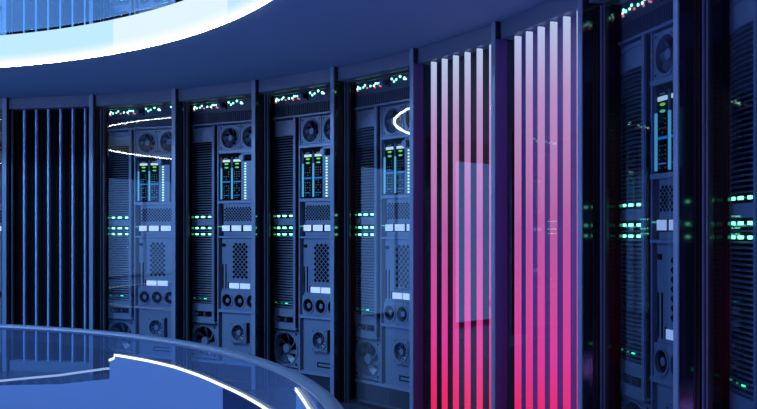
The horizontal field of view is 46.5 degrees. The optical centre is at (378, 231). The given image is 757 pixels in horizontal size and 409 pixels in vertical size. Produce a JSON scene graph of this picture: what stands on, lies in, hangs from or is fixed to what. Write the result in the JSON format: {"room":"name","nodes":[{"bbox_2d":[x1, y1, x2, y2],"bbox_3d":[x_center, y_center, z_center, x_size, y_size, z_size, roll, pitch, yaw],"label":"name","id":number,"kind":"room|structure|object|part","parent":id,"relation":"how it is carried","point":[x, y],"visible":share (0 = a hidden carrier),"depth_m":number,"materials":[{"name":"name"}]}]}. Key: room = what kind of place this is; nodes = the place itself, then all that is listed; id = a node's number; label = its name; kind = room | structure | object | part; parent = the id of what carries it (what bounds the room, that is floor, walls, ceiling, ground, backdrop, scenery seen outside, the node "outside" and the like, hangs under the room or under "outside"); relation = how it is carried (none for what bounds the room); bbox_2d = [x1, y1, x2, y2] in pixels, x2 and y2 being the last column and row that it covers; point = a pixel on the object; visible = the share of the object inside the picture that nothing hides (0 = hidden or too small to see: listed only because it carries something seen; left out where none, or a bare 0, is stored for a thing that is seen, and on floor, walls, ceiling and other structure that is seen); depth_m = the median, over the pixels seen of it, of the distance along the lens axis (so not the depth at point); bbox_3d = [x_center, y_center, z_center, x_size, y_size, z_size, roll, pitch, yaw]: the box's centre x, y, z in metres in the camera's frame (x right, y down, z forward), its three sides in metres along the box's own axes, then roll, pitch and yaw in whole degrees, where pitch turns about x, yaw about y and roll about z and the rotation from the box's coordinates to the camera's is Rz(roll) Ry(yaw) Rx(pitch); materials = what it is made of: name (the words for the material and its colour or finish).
{"room":"server room","nodes":[
{"label":"server room","id":0,"kind":"room"},
{"bbox_2d":[0,369,372,408],"bbox_3d":[-5.300,1.773,3.622,16.400,0.226,16.400,0,0,0],"label":"floor","id":1,"kind":"structure","parent":0,"point":[269,398],"depth_m":9.03,"materials":[{"name":"blue"}]},
{"bbox_2d":[0,111,1,368],"bbox_3d":[-4.999,0.080,10.875,1.081,3.160,0.518,0,0,3],"label":"rack","id":2,"kind":"object","parent":1,"relation":"on","point":[0,111],"visible":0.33,"depth_m":10.60,"materials":[{"name":"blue metal"}]},
{"bbox_3d":[-4.823,0.467,10.788,0.562,0.798,0.050,0,0,3],"label":"panel","id":3,"kind":"part","parent":2,"relation":"part of","materials":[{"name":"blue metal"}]},
{"bbox_3d":[-4.823,1.171,10.788,0.562,0.550,0.050,0,0,3],"label":"panel","id":4,"kind":"part","parent":2,"relation":"part of","materials":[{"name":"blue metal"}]},
{"bbox_3d":[-4.606,-0.609,10.783,0.125,0.518,0.040,0,0,3],"label":"blank panel","id":5,"kind":"part","parent":2,"relation":"part of","materials":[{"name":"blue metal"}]},
{"bbox_2d":[2,97,15,370],"bbox_3d":[-4.410,0.030,10.796,0.050,3.259,0.664,0,0,7],"label":"pillar","id":6,"kind":"structure","parent":1,"relation":"on","point":[6,112],"depth_m":10.49,"materials":[{"name":"metal"}]},
{"bbox_2d":[10,108,88,373],"bbox_3d":[-3.872,0.080,10.478,1.077,3.160,0.150,0,0,12],"label":"slatted panel","id":7,"kind":"object","parent":1,"relation":"on","point":[52,145],"visible":0.92,"depth_m":10.53,"materials":[{"name":"black plastic"}]},
{"bbox_3d":[-4.389,0.043,10.557,0.020,2.995,0.030,0,0,12],"label":"blade","id":8,"kind":"part","parent":7,"relation":"part of","materials":[{"name":"blue metal"}]},
{"bbox_3d":[-4.233,0.043,10.524,0.020,2.995,0.030,0,0,12],"label":"blade","id":9,"kind":"part","parent":7,"relation":"part of","materials":[{"name":"blue metal"}]},
{"bbox_3d":[-4.076,0.043,10.490,0.020,2.995,0.030,0,0,12],"label":"blade","id":10,"kind":"part","parent":7,"relation":"part of","materials":[{"name":"blue"}]},
{"bbox_3d":[-3.920,0.043,10.457,0.020,2.995,0.030,0,0,12],"label":"blade","id":11,"kind":"part","parent":7,"relation":"part of","materials":[{"name":"blue metal"}]},
{"bbox_3d":[-3.871,1.600,10.467,1.071,0.120,0.130,0,0,12],"label":"rail","id":12,"kind":"part","parent":7,"relation":"part of","materials":[{"name":"blue metal"}]},
{"bbox_3d":[-3.763,0.043,10.424,0.020,2.995,0.030,0,0,12],"label":"blade","id":13,"kind":"part","parent":7,"relation":"part of","materials":[{"name":"blue"}]},
{"bbox_3d":[-3.607,0.043,10.391,0.020,2.995,0.030,0,0,12],"label":"blade","id":14,"kind":"part","parent":7,"relation":"part of","materials":[{"name":"blue metal"}]},
{"bbox_3d":[-3.450,0.043,10.357,0.020,2.995,0.030,0,0,12],"label":"blade","id":15,"kind":"part","parent":7,"relation":"part of","materials":[{"name":"blue metal"}]},
{"bbox_2d":[89,94,106,373],"bbox_3d":[-3.250,0.030,10.554,0.050,3.259,0.664,0,0,17],"label":"pillar","id":16,"kind":"structure","parent":1,"relation":"on","point":[94,111],"depth_m":10.26,"materials":[{"name":"metal"}]},
{"bbox_2d":[100,104,171,372],"bbox_3d":[-2.678,0.080,10.390,1.081,3.160,0.518,0,0,21],"label":"rack","id":17,"kind":"object","parent":1,"relation":"on","point":[139,138],"visible":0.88,"depth_m":10.33,"materials":[{"name":"blue metal"}]},
{"bbox_3d":[-2.854,0.130,10.377,0.018,2.660,0.066,0,0,21],"label":"divider post","id":18,"kind":"part","parent":17,"relation":"part of","materials":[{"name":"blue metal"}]},
{"bbox_2d":[108,115,171,128],"bbox_3d":[-2.730,-1.285,10.328,1.020,0.134,0.066,0,0,21],"label":"grille","id":19,"kind":"object","parent":17,"relation":"attached to","point":[114,121],"depth_m":10.33,"materials":[{"name":"blue metal"}]},
{"bbox_3d":[-2.730,-1.411,10.326,1.020,0.118,0.070,0,0,21],"label":"console panel","id":20,"kind":"part","parent":17,"relation":"part of","materials":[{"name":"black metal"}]},
{"bbox_3d":[-2.704,0.072,10.362,1.043,3.115,0.005,0,0,21],"label":"mounting plate","id":21,"kind":"part","parent":17,"relation":"part of","materials":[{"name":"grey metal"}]},
{"bbox_3d":[-2.538,0.467,10.251,0.562,0.798,0.050,0,0,21],"label":"panel","id":22,"kind":"part","parent":17,"relation":"part of","materials":[{"name":"blue metal"}]},
{"bbox_3d":[-2.538,1.171,10.251,0.562,0.550,0.050,0,0,21],"label":"panel","id":23,"kind":"part","parent":17,"relation":"part of","materials":[{"name":"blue metal"}]},
{"bbox_3d":[-2.528,-0.134,10.247,0.540,0.360,0.050,0,0,21],"label":"drive panel","id":24,"kind":"part","parent":17,"relation":"part of","materials":[{"name":"blue metal"}]},
{"bbox_3d":[-2.335,-0.609,10.177,0.125,0.518,0.040,0,0,21],"label":"blank panel","id":25,"kind":"part","parent":17,"relation":"part of","materials":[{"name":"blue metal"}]},
{"bbox_2d":[0,324,343,408],"bbox_3d":[-5.300,1.386,3.622,10.409,0.988,10.409,0,0,-30],"label":"round table","id":26,"kind":"object","parent":1,"relation":"on","point":[134,382],"visible":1,"depth_m":7.58,"materials":[{"name":"blue glass"}]},
{"bbox_2d":[172,88,190,370],"bbox_3d":[-2.145,0.030,10.126,0.050,3.259,0.664,0,0,26],"label":"pillar","id":27,"kind":"structure","parent":1,"relation":"on","point":[177,106],"depth_m":9.85,"materials":[{"name":"black metal"}]},
{"bbox_2d":[183,96,250,385],"bbox_3d":[-1.607,0.080,9.871,1.081,3.160,0.518,0,0,31],"label":"rack","id":28,"kind":"object","parent":1,"relation":"on","point":[220,128],"visible":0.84,"depth_m":9.87,"materials":[{"name":"blue metal"}]},
{"bbox_3d":[-1.784,0.130,9.887,0.018,2.660,0.066,0,0,31],"label":"divider post","id":29,"kind":"part","parent":28,"relation":"part of","materials":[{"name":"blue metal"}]},
{"bbox_3d":[-1.670,-1.411,9.816,1.020,0.118,0.070,0,0,31],"label":"console panel","id":30,"kind":"part","parent":28,"relation":"part of","materials":[{"name":"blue metal"}]},
{"bbox_2d":[193,108,250,124],"bbox_3d":[-1.669,-1.285,9.818,1.020,0.134,0.066,0,0,31],"label":"grille","id":31,"kind":"object","parent":28,"relation":"attached to","point":[206,116],"depth_m":9.83,"materials":[{"name":"blue metal"}]},
{"bbox_2d":[193,361,250,381],"bbox_3d":[-1.668,1.560,9.819,1.020,0.171,0.065,0,0,31],"label":"grille","id":32,"kind":"object","parent":28,"relation":"attached to","point":[222,370],"depth_m":9.81,"materials":[{"name":"blue metal"}]},
{"bbox_3d":[-1.638,0.072,9.847,1.043,3.115,0.005,0,0,31],"label":"mounting plate","id":33,"kind":"part","parent":28,"relation":"part of","materials":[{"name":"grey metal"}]},
{"bbox_3d":[-1.492,0.467,9.711,0.562,0.798,0.050,0,0,31],"label":"panel","id":34,"kind":"part","parent":28,"relation":"part of","materials":[{"name":"blue metal"}]},
{"bbox_3d":[-1.492,1.171,9.711,0.562,0.550,0.050,0,0,31],"label":"panel","id":35,"kind":"part","parent":28,"relation":"part of","materials":[{"name":"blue metal"}]},
{"bbox_3d":[-1.483,-0.134,9.705,0.540,0.360,0.050,0,0,31],"label":"drive panel","id":36,"kind":"part","parent":28,"relation":"part of","materials":[{"name":"blue metal"}]},
{"bbox_2d":[251,79,272,389],"bbox_3d":[-1.125,0.030,9.523,0.050,3.259,0.664,0,0,35],"label":"pillar","id":37,"kind":"structure","parent":1,"relation":"on","point":[257,99],"depth_m":9.27,"materials":[{"name":"black metal"}]},
{"bbox_2d":[264,85,329,395],"bbox_3d":[-0.636,0.080,9.184,1.081,3.160,0.518,0,0,40],"label":"rack","id":38,"kind":"object","parent":1,"relation":"on","point":[301,117],"visible":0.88,"depth_m":9.20,"materials":[{"name":"blue metal"}]},
{"bbox_3d":[-0.807,0.130,9.228,0.018,2.660,0.066,0,0,40],"label":"divider post","id":39,"kind":"part","parent":38,"relation":"part of","materials":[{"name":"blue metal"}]},
{"bbox_3d":[-0.706,-1.411,9.140,1.020,0.118,0.070,0,0,40],"label":"console panel","id":40,"kind":"part","parent":38,"relation":"part of","materials":[{"name":"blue metal"}]},
{"bbox_2d":[275,98,329,117],"bbox_3d":[-0.705,-1.285,9.142,1.020,0.134,0.066,0,0,40],"label":"grille","id":41,"kind":"object","parent":38,"relation":"attached to","point":[302,107],"depth_m":9.17,"materials":[{"name":"blue metal"}]},
{"bbox_2d":[275,373,329,392],"bbox_3d":[-0.705,1.560,9.142,1.020,0.171,0.065,0,0,40],"label":"grille","id":42,"kind":"object","parent":38,"relation":"attached to","point":[323,379],"depth_m":9.12,"materials":[{"name":"blue metal"}]},
{"bbox_3d":[-0.670,0.072,9.165,1.043,3.115,0.005,0,0,40],"label":"mounting plate","id":43,"kind":"part","parent":38,"relation":"part of","materials":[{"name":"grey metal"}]},
{"bbox_2d":[303,91,308,99],"bbox_3d":[-0.753,-1.413,9.120,0.060,0.105,0.020,0,0,40],"label":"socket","id":44,"kind":"object","parent":38,"relation":"attached to","point":[305,94],"depth_m":9.12,"materials":[{"name":"black plastic"}]},
{"bbox_3d":[-0.549,0.467,9.007,0.562,0.798,0.050,0,0,40],"label":"panel","id":45,"kind":"part","parent":38,"relation":"part of","materials":[{"name":"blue metal"}]},
{"bbox_3d":[-0.549,1.171,9.007,0.562,0.550,0.050,0,0,40],"label":"panel","id":46,"kind":"part","parent":38,"relation":"part of","materials":[{"name":"blue metal"}]},
{"bbox_3d":[-0.540,-0.134,9.000,0.540,0.360,0.050,0,0,40],"label":"drive panel","id":47,"kind":"part","parent":38,"relation":"part of","materials":[{"name":"blue metal"}]},
{"bbox_2d":[330,66,354,401],"bbox_3d":[-0.216,0.030,8.762,0.051,3.259,0.664,0,0,45],"label":"pillar","id":48,"kind":"structure","parent":1,"relation":"on","point":[336,87],"depth_m":8.55,"materials":[{"name":"black metal"}]},
{"bbox_2d":[344,69,408,408],"bbox_3d":[0.210,0.080,8.347,0.518,3.160,1.081,0,0,-40],"label":"rack","id":49,"kind":"object","parent":1,"relation":"on","point":[381,109],"visible":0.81,"depth_m":8.41,"materials":[{"name":"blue metal"}]},
{"bbox_3d":[0.035,-1.412,8.350,0.035,0.052,0.052,0,0,-40],"label":"console knob","id":50,"kind":"part","parent":49,"relation":"part of","materials":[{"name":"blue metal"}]},
{"bbox_2d":[356,85,408,107],"bbox_3d":[0.135,-1.285,8.317,0.066,0.134,1.020,0,0,-40],"label":"grille","id":51,"kind":"object","parent":49,"relation":"attached to","point":[382,96],"depth_m":8.38,"materials":[{"name":"blue metal"}]},
{"bbox_3d":[0.173,0.072,8.335,0.005,3.115,1.043,0,0,-40],"label":"mounting plate","id":52,"kind":"part","parent":49,"relation":"part of","materials":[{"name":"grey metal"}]},
{"bbox_3d":[0.133,-1.411,8.316,0.070,0.118,1.020,0,0,-40],"label":"console panel","id":53,"kind":"part","parent":49,"relation":"part of","materials":[{"name":"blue metal"}]},
{"bbox_2d":[356,382,408,408],"bbox_3d":[0.135,1.560,8.317,0.065,0.171,1.020,0,0,-40],"label":"grille","id":54,"kind":"object","parent":49,"relation":"attached to","point":[380,393],"depth_m":8.36,"materials":[{"name":"blue metal"}]},
{"bbox_3d":[0.048,0.130,8.419,0.066,2.660,0.018,0,0,-40],"label":"divider post","id":55,"kind":"part","parent":49,"relation":"part of","materials":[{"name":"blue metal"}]},
{"bbox_2d":[385,77,389,86],"bbox_3d":[0.084,-1.413,8.304,0.020,0.105,0.060,0,0,-40],"label":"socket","id":56,"kind":"object","parent":49,"relation":"attached to","point":[387,80],"depth_m":8.29,"materials":[{"name":"black plastic"}]},
{"bbox_3d":[0.267,0.467,8.159,0.050,0.798,0.562,0,0,-40],"label":"panel","id":57,"kind":"part","parent":49,"relation":"part of","materials":[{"name":"blue metal"}]},
{"bbox_3d":[0.267,1.171,8.159,0.050,0.550,0.562,0,0,-40],"label":"panel","id":58,"kind":"part","parent":49,"relation":"part of","materials":[{"name":"blue metal"}]},
{"bbox_3d":[0.274,-0.134,8.150,0.050,0.360,0.540,0,0,-40],"label":"drive panel","id":59,"kind":"part","parent":49,"relation":"part of","materials":[{"name":"blue metal"}]},
{"bbox_2d":[409,48,430,408],"bbox_3d":[0.555,0.030,7.862,0.664,3.259,0.050,0,0,-36],"label":"pillar","id":60,"kind":"structure","parent":1,"relation":"on","point":[413,52],"depth_m":7.72,"materials":[{"name":"metal"}]},
{"bbox_2d":[414,45,490,408],"bbox_3d":[0.670,0.080,7.241,0.194,3.160,1.078,0,0,-31],"label":"slatted panel","id":61,"kind":"object","parent":1,"relation":"on","point":[460,86],"visible":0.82,"depth_m":7.34,"materials":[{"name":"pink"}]},
{"bbox_3d":[0.350,0.099,7.675,0.094,3.122,0.005,0,0,-31],"label":"panel","id":62,"kind":"part","parent":61,"relation":"part of","materials":[{"name":"purple"}]},
{"bbox_3d":[0.475,0.087,7.543,0.052,3.085,0.012,0,0,-31],"label":"light blade","id":63,"kind":"part","parent":61,"relation":"part of","materials":[{"name":"pink plastic"}]},
{"bbox_3d":[0.557,0.087,7.406,0.052,3.085,0.012,0,0,-31],"label":"light blade","id":64,"kind":"part","parent":61,"relation":"part of","materials":[{"name":"pink plastic"}]},
{"bbox_3d":[0.640,0.087,7.269,0.052,3.085,0.012,0,0,-31],"label":"light blade","id":65,"kind":"part","parent":61,"relation":"part of","materials":[{"name":"pink plastic"}]},
{"bbox_3d":[0.745,0.080,7.285,0.020,3.160,1.077,0,0,-31],"label":"panel","id":66,"kind":"part","parent":61,"relation":"part of","materials":[{"name":"pink glass"}]},
{"bbox_3d":[0.722,0.087,7.132,0.052,3.085,0.012,0,0,-31],"label":"light blade","id":67,"kind":"part","parent":61,"relation":"part of","materials":[{"name":"pink plastic"}]},
{"bbox_3d":[0.804,0.087,6.995,0.052,3.085,0.012,0,0,-31],"label":"light blade","id":68,"kind":"part","parent":61,"relation":"part of","materials":[{"name":"pink plastic"}]},
{"bbox_3d":[0.887,0.087,6.858,0.052,3.085,0.012,0,0,-31],"label":"light blade","id":69,"kind":"part","parent":61,"relation":"part of","materials":[{"name":"pink plastic"}]},
{"bbox_2d":[491,21,514,408],"bbox_3d":[1.169,0.030,6.849,0.664,3.259,0.050,0,0,-26],"label":"pillar","id":70,"kind":"structure","parent":1,"relation":"on","point":[496,25],"depth_m":6.73,"materials":[{"name":"black paint"}]},
{"bbox_2d":[496,11,577,408],"bbox_3d":[1.181,0.080,6.217,0.194,3.160,1.078,0,0,-22],"label":"slatted panel","id":71,"kind":"object","parent":1,"relation":"on","point":[546,60],"visible":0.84,"depth_m":6.25,"materials":[{"name":"pink plastic"}]},
{"bbox_3d":[0.937,0.099,6.697,0.094,3.122,0.005,0,0,-22],"label":"panel","id":72,"kind":"part","parent":71,"relation":"part of","materials":[{"name":"purple"}]},
{"bbox_3d":[1.038,0.087,6.547,0.052,3.085,0.012,0,0,-22],"label":"light blade","id":73,"kind":"part","parent":71,"relation":"part of","materials":[{"name":"pink plastic"}]},
{"bbox_3d":[1.097,0.087,6.399,0.052,3.085,0.012,0,0,-22],"label":"light blade","id":74,"kind":"part","parent":71,"relation":"part of","materials":[{"name":"pink plastic"}]},
{"bbox_3d":[1.156,0.087,6.250,0.052,3.085,0.012,0,0,-22],"label":"light blade","id":75,"kind":"part","parent":71,"relation":"part of","materials":[{"name":"pink plastic"}]},
{"bbox_3d":[1.262,0.080,6.248,0.020,3.160,1.077,0,0,-22],"label":"panel","id":76,"kind":"part","parent":71,"relation":"part of","materials":[{"name":"blue"}]},
{"bbox_3d":[1.215,0.087,6.101,0.052,3.085,0.012,0,0,-22],"label":"light blade","id":77,"kind":"part","parent":71,"relation":"part of","materials":[{"name":"pink plastic"}]},
{"bbox_3d":[1.274,0.087,5.952,0.052,3.085,0.012,0,0,-22],"label":"light blade","id":78,"kind":"part","parent":71,"relation":"part of","materials":[{"name":"pink plastic"}]},
{"bbox_3d":[1.333,0.087,5.804,0.052,3.085,0.012,0,0,-22],"label":"light blade","id":79,"kind":"part","parent":71,"relation":"part of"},
{"bbox_2d":[578,0,618,408],"bbox_3d":[1.609,0.030,5.748,0.664,3.259,0.050,0,0,-17],"label":"pillar","id":80,"kind":"structure","parent":1,"relation":"on","point":[588,13],"depth_m":5.66,"materials":[{"name":"black metal"}]},
{"bbox_2d":[600,0,672,408],"bbox_3d":[1.789,0.080,5.181,0.518,3.160,1.081,0,0,-12],"label":"rack","id":81,"kind":"object","parent":1,"relation":"on","point":[645,44],"visible":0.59,"depth_m":5.35,"materials":[{"name":"blue metal"}]},
{"bbox_3d":[1.554,0.102,5.130,0.020,3.115,1.075,0,0,-12],"label":"glass door","id":82,"kind":"part","parent":81,"relation":"part of","materials":[{"name":"black glass"}]},
{"bbox_3d":[1.707,-1.411,5.190,0.070,0.118,1.020,0,0,-12],"label":"console panel","id":83,"kind":"part","parent":81,"relation":"part of","materials":[{"name":"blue metal"}]},
{"bbox_2d":[621,0,672,40],"bbox_3d":[1.709,-1.285,5.190,0.066,0.134,1.020,0,0,-12],"label":"grille","id":84,"kind":"object","parent":81,"relation":"attached to","point":[655,17],"depth_m":5.35,"materials":[{"name":"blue metal"}]},
{"bbox_3d":[1.680,0.130,5.321,0.066,2.660,0.018,0,0,-12],"label":"divider post","id":85,"kind":"part","parent":81,"relation":"part of","materials":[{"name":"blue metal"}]},
{"bbox_3d":[1.750,0.467,4.988,0.050,0.798,0.562,0,0,-12],"label":"panel","id":86,"kind":"part","parent":81,"relation":"part of","materials":[{"name":"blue metal"}]},
{"bbox_3d":[1.750,1.171,4.988,0.050,0.550,0.562,0,0,-12],"label":"panel","id":87,"kind":"part","parent":81,"relation":"part of","materials":[{"name":"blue metal"}]},
{"bbox_3d":[1.753,-0.134,4.978,0.050,0.360,0.540,0,0,-12],"label":"drive panel","id":88,"kind":"part","parent":81,"relation":"part of","materials":[{"name":"blue metal"}]},
{"bbox_2d":[673,0,726,408],"bbox_3d":[1.864,0.030,4.591,0.664,3.259,0.050,0,0,-7],"label":"pillar","id":89,"kind":"structure","parent":1,"relation":"on","point":[687,14],"depth_m":4.54,"materials":[{"name":"metal"}]},
{"bbox_2d":[702,0,756,408],"bbox_3d":[1.949,0.080,4.002,0.518,3.160,1.081,0,0,-3],"label":"rack","id":90,"kind":"object","parent":1,"relation":"on","point":[741,14],"visible":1,"depth_m":4.42,"materials":[{"name":"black metal"}]},
{"bbox_3d":[1.708,0.102,3.990,0.020,3.115,1.075,0,0,-3],"label":"glass door","id":91,"kind":"part","parent":90,"relation":"part of","materials":[{"name":"black glass"}]},
{"bbox_2d":[0,0,547,97],"bbox_3d":[-5.300,-1.713,3.622,16.400,0.226,16.400,0,0,0],"label":"ceiling","id":92,"kind":"structure","parent":0,"point":[278,38],"depth_m":7.56,"materials":[{"name":"blue paint"}]},
{"bbox_2d":[9,95,88,110],"bbox_3d":[-3.824,-1.532,10.700,1.077,0.134,0.615,0,0,12],"label":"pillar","id":93,"kind":"structure","parent":92,"relation":"attached to","point":[77,101],"depth_m":10.40,"materials":[{"name":"blue metal"}]},
{"bbox_2d":[0,0,259,63],"bbox_3d":[-5.300,-1.760,3.622,10.360,0.280,10.360,0,0,0],"label":"light","id":94,"kind":"object","parent":92,"relation":"attached to","point":[184,16],"visible":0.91,"depth_m":7.84,"materials":[{"name":"white plastic"}]},
{"bbox_3d":[-3.129,-1.760,8.278,1.710,0.280,0.086,0,0,25],"label":"luminous panel","id":95,"kind":"part","parent":94,"relation":"part of","materials":[{"name":"white plastic"}]},
{"bbox_3d":[-1.732,-1.760,7.317,1.710,0.280,0.086,0,0,44],"label":"luminous panel","id":96,"kind":"part","parent":94,"relation":"part of","materials":[{"name":"white plastic"}]},
{"bbox_3d":[-0.782,-1.760,6.090,0.063,0.280,1.415,0,0,-29],"label":"luminous panel","id":97,"kind":"part","parent":94,"relation":"part of","materials":[{"name":"white plastic"}]},
{"bbox_2d":[96,89,171,107],"bbox_3d":[-2.688,-1.532,10.364,1.077,0.134,0.615,0,0,21],"label":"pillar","id":98,"kind":"structure","parent":92,"relation":"attached to","point":[159,96],"depth_m":10.08,"materials":[{"name":"blue metal"}]},
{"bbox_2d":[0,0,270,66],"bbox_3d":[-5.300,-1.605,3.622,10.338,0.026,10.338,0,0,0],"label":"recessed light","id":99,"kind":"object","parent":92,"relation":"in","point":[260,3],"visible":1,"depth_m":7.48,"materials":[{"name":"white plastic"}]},
{"bbox_2d":[178,81,250,101],"bbox_3d":[-1.621,-1.532,9.847,1.077,0.134,0.615,0,0,31],"label":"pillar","id":100,"kind":"structure","parent":92,"relation":"attached to","point":[238,89],"depth_m":9.60,"materials":[{"name":"blue metal"}]},
{"bbox_2d":[259,68,329,93],"bbox_3d":[-0.654,-1.532,9.162,1.077,0.134,0.615,0,0,40],"label":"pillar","id":101,"kind":"structure","parent":92,"relation":"attached to","point":[317,78],"depth_m":8.94,"materials":[{"name":"blue metal"}]},
{"bbox_2d":[338,50,408,81],"bbox_3d":[0.189,-1.532,8.329,0.615,0.134,1.077,0,0,-40],"label":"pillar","id":102,"kind":"structure","parent":92,"relation":"attached to","point":[397,62],"depth_m":8.14,"materials":[{"name":"blue metal"}]},
{"bbox_2d":[418,25,490,64],"bbox_3d":[0.884,-1.532,7.369,0.615,0.134,1.077,0,0,-31],"label":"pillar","id":103,"kind":"structure","parent":92,"relation":"attached to","point":[458,45],"depth_m":7.21,"materials":[{"name":"blue metal"}]},
{"bbox_2d":[501,0,577,39],"bbox_3d":[1.413,-1.532,6.308,0.615,0.134,1.077,0,0,-22],"label":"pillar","id":104,"kind":"structure","parent":92,"relation":"attached to","point":[541,15],"depth_m":6.22,"materials":[{"name":"blue metal"}]},
{"bbox_2d":[589,0,628,4],"bbox_3d":[1.762,-1.532,5.175,0.615,0.134,1.077,0,0,-12],"label":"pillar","id":105,"kind":"structure","parent":92,"relation":"attached to","point":[620,2],"depth_m":5.60,"materials":[{"name":"blue metal"}]},
{"bbox_3d":[-5.300,-1.828,3.622,16.400,0.003,16.400,0,0,0],"label":"floor","id":106,"kind":"structure","parent":0,"visible":0},
{"bbox_2d":[0,0,1,34],"bbox_3d":[-4.999,-3.406,10.875,1.081,3.160,0.518,0,0,3],"label":"rack","id":107,"kind":"object","parent":106,"relation":"on","point":[0,0],"visible":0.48,"depth_m":10.66,"materials":[{"name":"blue metal"}]},
{"bbox_3d":[-5.010,-3.384,10.634,1.075,3.115,0.020,0,0,3],"label":"glass door","id":108,"kind":"part","parent":107,"relation":"part of","materials":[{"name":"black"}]},
{"bbox_2d":[2,0,15,34],"bbox_3d":[-4.410,-3.455,10.796,0.050,3.259,0.664,0,0,7],"label":"pillar","id":109,"kind":"structure","parent":106,"relation":"on","point":[6,4],"depth_m":10.49,"materials":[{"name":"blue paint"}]},
{"bbox_2d":[11,0,88,33],"bbox_3d":[-3.872,-3.406,10.478,1.077,3.160,0.150,0,0,12],"label":"slatted panel","id":110,"kind":"object","parent":106,"relation":"on","point":[31,15],"visible":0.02,"depth_m":10.53,"materials":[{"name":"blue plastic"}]},
{"bbox_3d":[-4.389,-3.443,10.557,0.020,2.995,0.030,0,0,12],"label":"blade","id":111,"kind":"part","parent":110,"relation":"part of","materials":[{"name":"blue metal"}]},
{"bbox_3d":[-4.233,-3.443,10.524,0.020,2.995,0.030,0,0,12],"label":"blade","id":112,"kind":"part","parent":110,"relation":"part of","materials":[{"name":"blue"}]},
{"bbox_3d":[-4.076,-3.443,10.490,0.020,2.995,0.030,0,0,12],"label":"blade","id":113,"kind":"part","parent":110,"relation":"part of","materials":[{"name":"blue metal"}]},
{"bbox_3d":[-3.920,-3.443,10.457,0.020,2.995,0.030,0,0,12],"label":"blade","id":114,"kind":"part","parent":110,"relation":"part of","materials":[{"name":"blue"}]},
{"bbox_3d":[-3.763,-3.443,10.424,0.020,2.995,0.030,0,0,12],"label":"blade","id":115,"kind":"part","parent":110,"relation":"part of","materials":[{"name":"blue metal"}]},
{"bbox_3d":[-3.607,-3.443,10.391,0.020,2.995,0.030,0,0,12],"label":"blade","id":116,"kind":"part","parent":110,"relation":"part of","materials":[{"name":"blue metal"}]},
{"bbox_3d":[-3.450,-3.443,10.357,0.020,2.995,0.030,0,0,12],"label":"blade","id":117,"kind":"part","parent":110,"relation":"part of","materials":[{"name":"blue metal"}]},
{"bbox_2d":[89,0,106,23],"bbox_3d":[-3.250,-3.455,10.554,0.050,3.259,0.664,0,0,17],"label":"pillar","id":118,"kind":"structure","parent":106,"relation":"on","point":[94,5],"depth_m":10.26,"materials":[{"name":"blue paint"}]},
{"bbox_2d":[100,0,171,21],"bbox_3d":[-2.678,-3.406,10.390,1.081,3.160,0.518,0,0,21],"label":"rack","id":119,"kind":"object","parent":106,"relation":"on","point":[116,9],"visible":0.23,"depth_m":10.34,"materials":[{"name":"blue metal"}]},
{"bbox_3d":[-2.765,-3.384,10.166,1.075,3.115,0.020,0,0,21],"label":"glass door","id":120,"kind":"part","parent":119,"relation":"part of","materials":[{"name":"blue glass"}]},
{"bbox_3d":[-2.854,-3.356,10.377,0.018,2.660,0.066,0,0,21],"label":"divider post","id":121,"kind":"part","parent":119,"relation":"part of","materials":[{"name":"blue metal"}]}
]}

